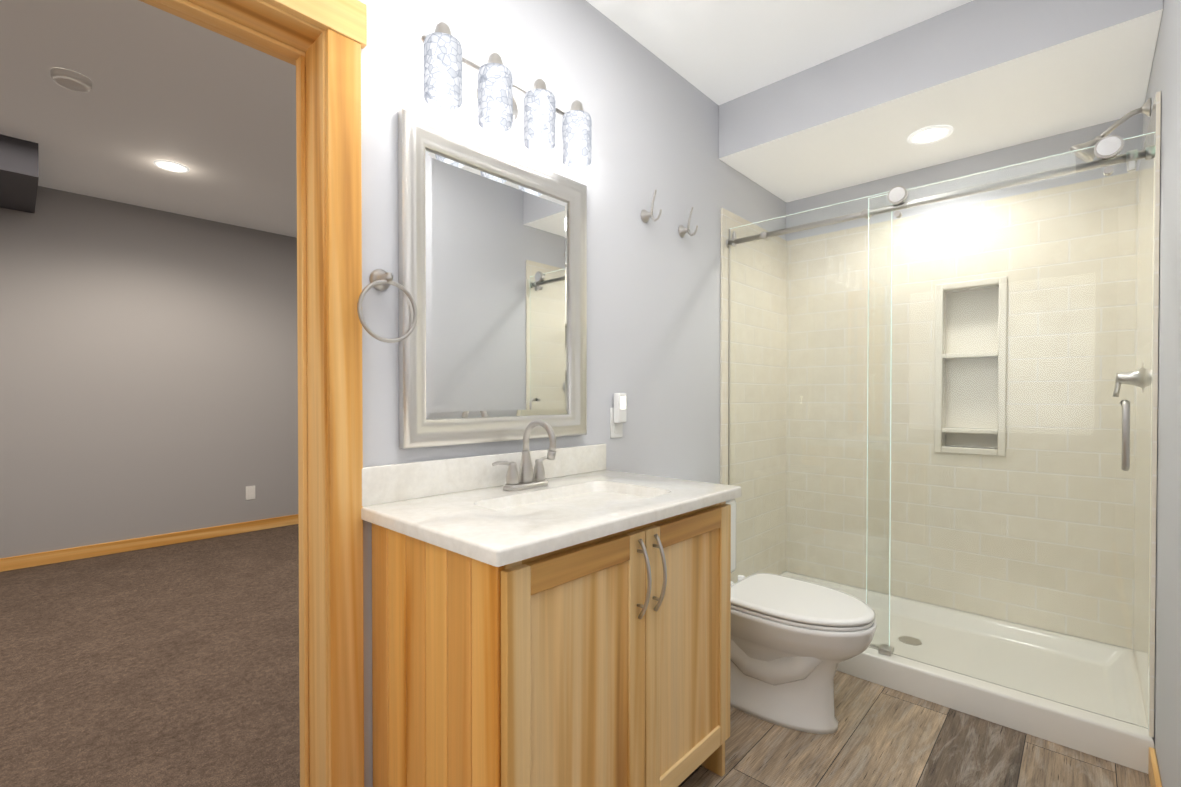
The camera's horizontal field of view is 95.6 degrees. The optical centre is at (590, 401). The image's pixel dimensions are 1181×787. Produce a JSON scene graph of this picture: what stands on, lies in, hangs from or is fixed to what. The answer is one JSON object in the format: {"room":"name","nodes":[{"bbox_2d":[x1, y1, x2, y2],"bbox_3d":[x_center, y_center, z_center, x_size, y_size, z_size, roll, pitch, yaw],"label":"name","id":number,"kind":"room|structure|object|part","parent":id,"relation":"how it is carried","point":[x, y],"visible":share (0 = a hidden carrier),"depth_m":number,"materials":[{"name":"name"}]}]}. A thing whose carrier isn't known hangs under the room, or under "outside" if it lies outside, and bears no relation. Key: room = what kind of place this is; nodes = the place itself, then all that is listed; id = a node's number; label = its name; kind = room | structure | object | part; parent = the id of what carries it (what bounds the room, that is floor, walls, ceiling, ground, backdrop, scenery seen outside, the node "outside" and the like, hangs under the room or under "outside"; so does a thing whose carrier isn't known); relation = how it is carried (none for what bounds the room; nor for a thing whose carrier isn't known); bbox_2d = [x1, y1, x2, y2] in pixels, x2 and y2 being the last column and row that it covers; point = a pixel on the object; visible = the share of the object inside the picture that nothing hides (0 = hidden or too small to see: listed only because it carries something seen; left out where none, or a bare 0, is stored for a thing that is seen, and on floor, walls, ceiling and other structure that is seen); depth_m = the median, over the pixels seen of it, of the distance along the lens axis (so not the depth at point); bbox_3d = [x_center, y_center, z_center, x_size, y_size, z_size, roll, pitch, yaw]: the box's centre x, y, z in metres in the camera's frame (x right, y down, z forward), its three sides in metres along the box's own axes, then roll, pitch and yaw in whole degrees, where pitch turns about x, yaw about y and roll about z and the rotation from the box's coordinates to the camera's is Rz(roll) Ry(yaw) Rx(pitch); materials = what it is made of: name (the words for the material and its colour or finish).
{"room":"bathroom","nodes":[
{"label":"bathroom","id":0,"kind":"room"},
{"bbox_2d":[0,134,38,212],"bbox_3d":[-4.566,-1.324,1.954,0.859,0.187,3.533,1,1,43],"label":"soffit","id":1,"kind":"structure","parent":0,"point":[19,168],"depth_m":2.95,"materials":[{"name":"grey paint"}]},
{"bbox_2d":[0,186,297,557],"bbox_3d":[-3.060,-0.174,4.297,0.100,2.538,9.000,1,1,43],"label":"wall","id":2,"kind":"structure","parent":0,"point":[148,371],"depth_m":3.94,"materials":[{"name":"grey paint"}]},
{"bbox_2d":[0,514,297,571],"bbox_3d":[-3.018,1.041,4.271,0.014,0.086,9.000,1,1,43],"label":"baseboard","id":3,"kind":"structure","parent":2,"relation":"attached to","point":[46,558],"depth_m":3.93,"materials":[{"name":"brown wood"}]},
{"bbox_2d":[246,485,254,499],"bbox_3d":[-2.837,0.759,4.467,0.007,0.114,0.070,1,1,43],"label":"outlet","id":4,"kind":"object","parent":2,"relation":"attached to","point":[250,492],"visible":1,"depth_m":4.46,"materials":[{"name":"white plastic"}]},
{"bbox_2d":[0,524,299,786],"bbox_3d":[-1.685,1.132,3.036,3.850,0.072,9.000,1,1,43],"label":"floor carpet","id":5,"kind":"object","parent":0,"point":[174,665],"visible":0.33,"depth_m":2.23,"materials":[{"name":"brown carpet"}]},
{"bbox_2d":[0,0,972,237],"bbox_3d":[-1.089,-1.464,2.457,5.475,0.080,9.000,1,1,43],"label":"ceiling","id":6,"kind":"structure","parent":0,"point":[214,112],"depth_m":2.36,"materials":[{"name":"white paint"}]},
{"bbox_2d":[50,68,91,91],"bbox_3d":[-2.271,-1.404,2.344,0.132,0.036,0.132,1,1,43],"label":"smoke detector","id":7,"kind":"object","parent":6,"relation":"attached to","point":[71,80],"visible":1,"depth_m":2.32,"materials":[{"name":"white plastic"}]},
{"bbox_2d":[154,160,188,172],"bbox_3d":[-2.543,-1.428,3.250,0.170,0.007,0.170,1,1,43],"label":"recessed light","id":8,"kind":"object","parent":6,"relation":"in","point":[171,166],"visible":1,"depth_m":3.25,"materials":[{"name":"white"}]},
{"bbox_2d":[358,0,785,786],"bbox_3d":[-0.199,-0.148,1.805,0.196,2.538,4.035,1,1,43],"label":"wall","id":9,"kind":"structure","parent":0,"point":[654,288],"depth_m":1.73,"materials":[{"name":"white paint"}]},
{"bbox_2d":[139,0,366,786],"bbox_3d":[-0.945,0.085,1.028,0.216,2.087,0.957,1,1,43],"label":"door frame","id":10,"kind":"structure","parent":9,"relation":"attached to","point":[319,44],"depth_m":1.27,"materials":[{"name":"brown wood"}]},
{"bbox_2d":[357,269,417,342],"bbox_3d":[-0.510,-0.239,1.328,0.055,0.188,0.154,1,1,43],"label":"towel ring","id":11,"kind":"object","parent":9,"relation":"attached to","point":[380,279],"visible":0.98,"depth_m":1.32,"materials":[{"name":"silver metal"}]},
{"bbox_3d":[-0.251,-0.317,1.623,0.030,0.869,0.686,1,1,43],"label":"mirror frame","id":12,"kind":"part","parent":9,"relation":"part of","materials":[{"name":"white wood"}]},
{"bbox_2d":[421,22,591,167],"bbox_3d":[-0.228,-0.866,1.558,0.146,0.193,0.582,1,1,43],"label":"sconce","id":13,"kind":"object","parent":9,"relation":"attached to","point":[498,110],"visible":1,"depth_m":1.47,"materials":[{"name":"white glass"}]},
{"bbox_2d":[610,393,626,437],"bbox_3d":[0.110,0.051,2.013,0.036,0.169,0.070,1,1,43],"label":"outlet","id":14,"kind":"object","parent":9,"relation":"attached to","point":[617,415],"visible":1,"depth_m":2.00,"materials":[{"name":"white plastic"}]},
{"bbox_2d":[641,190,661,222],"bbox_3d":[0.248,-0.775,2.119,0.084,0.124,0.052,1,1,43],"label":"robe hook","id":15,"kind":"object","parent":9,"relation":"attached to","point":[645,215],"visible":1,"depth_m":2.12,"materials":[{"name":"silver metal"}]},
{"bbox_2d":[678,207,697,236],"bbox_3d":[0.429,-0.777,2.314,0.084,0.124,0.052,1,1,43],"label":"robe hook","id":16,"kind":"object","parent":9,"relation":"attached to","point":[682,230],"visible":1,"depth_m":2.32,"materials":[{"name":"silver metal"}]},
{"bbox_2d":[681,670,1149,786],"bbox_3d":[0.402,1.156,1.261,1.625,0.060,4.035,1,1,43],"label":"floor","id":17,"kind":"structure","parent":0,"point":[883,736],"depth_m":1.70,"materials":[{"name":"wood"}]},
{"bbox_2d":[361,419,740,786],"bbox_3d":[-0.051,0.587,1.450,0.573,1.074,0.905,1,1,43],"label":"bathroom vanity","id":18,"kind":"object","parent":17,"relation":"on","point":[552,616],"visible":1,"depth_m":1.22,"materials":[{"name":"brown wood"}]},
{"bbox_2d":[492,419,556,490],"bbox_3d":[-0.154,0.151,1.542,0.153,0.202,0.228,1,1,43],"label":"faucet","id":19,"kind":"object","parent":18,"relation":"on","point":[528,479],"depth_m":1.56,"materials":[{"name":"silver metal"}]},
{"bbox_2d":[726,499,876,733],"bbox_3d":[0.634,0.748,2.014,0.799,0.742,0.470,1,1,43],"label":"toilet","id":20,"kind":"object","parent":17,"relation":"on","point":[794,642],"visible":0.69,"depth_m":1.83,"materials":[{"name":"white ceramic"}]},
{"bbox_2d":[836,647,1153,773],"bbox_3d":[1.423,1.061,2.390,1.461,0.108,0.786,1,1,43],"label":"shower base","id":21,"kind":"object","parent":17,"relation":"on","point":[1111,740],"visible":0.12,"depth_m":1.84,"materials":[{"name":"white plastic"}]},
{"bbox_2d":[726,132,1154,728],"bbox_3d":[1.182,0.081,2.126,1.452,1.855,0.104,1,1,43],"label":"shower door","id":22,"kind":"structure","parent":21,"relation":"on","point":[938,424],"depth_m":1.94,"materials":[{"name":"clear glass"}]},
{"bbox_2d":[719,0,1162,201],"bbox_3d":[1.421,-1.294,2.365,1.463,0.255,0.792,1,1,43],"label":"ceiling","id":23,"kind":"structure","parent":0,"point":[981,76],"depth_m":2.11,"materials":[{"name":"white paint"}]},
{"bbox_2d":[907,125,952,144],"bbox_3d":[1.482,-1.163,2.336,0.170,0.007,0.170,1,1,43],"label":"recessed light","id":24,"kind":"object","parent":23,"relation":"in","point":[931,134],"visible":1,"depth_m":2.33,"materials":[{"name":"white"}]},
{"bbox_2d":[786,113,1142,214],"bbox_3d":[1.725,-0.157,2.704,1.465,2.538,0.100,1,1,43],"label":"wall","id":25,"kind":"structure","parent":0,"point":[1132,126],"depth_m":2.53,"materials":[{"name":"white paint"}]},
{"bbox_2d":[720,91,1160,736],"bbox_3d":[1.428,0.035,2.385,1.461,1.941,0.771,1,1,43],"label":"wall panels","id":26,"kind":"object","parent":25,"relation":"attached to","point":[734,221],"visible":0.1,"depth_m":1.62,"materials":[{"name":"tile"}]},
{"bbox_2d":[1143,0,1180,786],"bbox_3d":[0.962,-0.137,0.729,0.100,2.538,4.035,1,1,43],"label":"wall","id":27,"kind":"structure","parent":0,"point":[1165,76],"depth_m":1.40,"materials":[{"name":"white paint"}]},
{"bbox_2d":[1070,98,1150,150],"bbox_3d":[1.889,-0.976,1.951,0.210,0.177,0.092,1,1,43],"label":"shower head","id":28,"kind":"object","parent":27,"relation":"attached to","point":[1145,108],"visible":0.65,"depth_m":1.93},
{"bbox_2d":[1148,747,1161,786],"bbox_3d":[0.651,1.092,0.492,0.013,0.085,3.046,1,1,43],"label":"baseboard","id":29,"kind":"structure","parent":27,"relation":"attached to","point":[1154,775],"depth_m":1.49,"materials":[{"name":"brown wood"}]}
]}

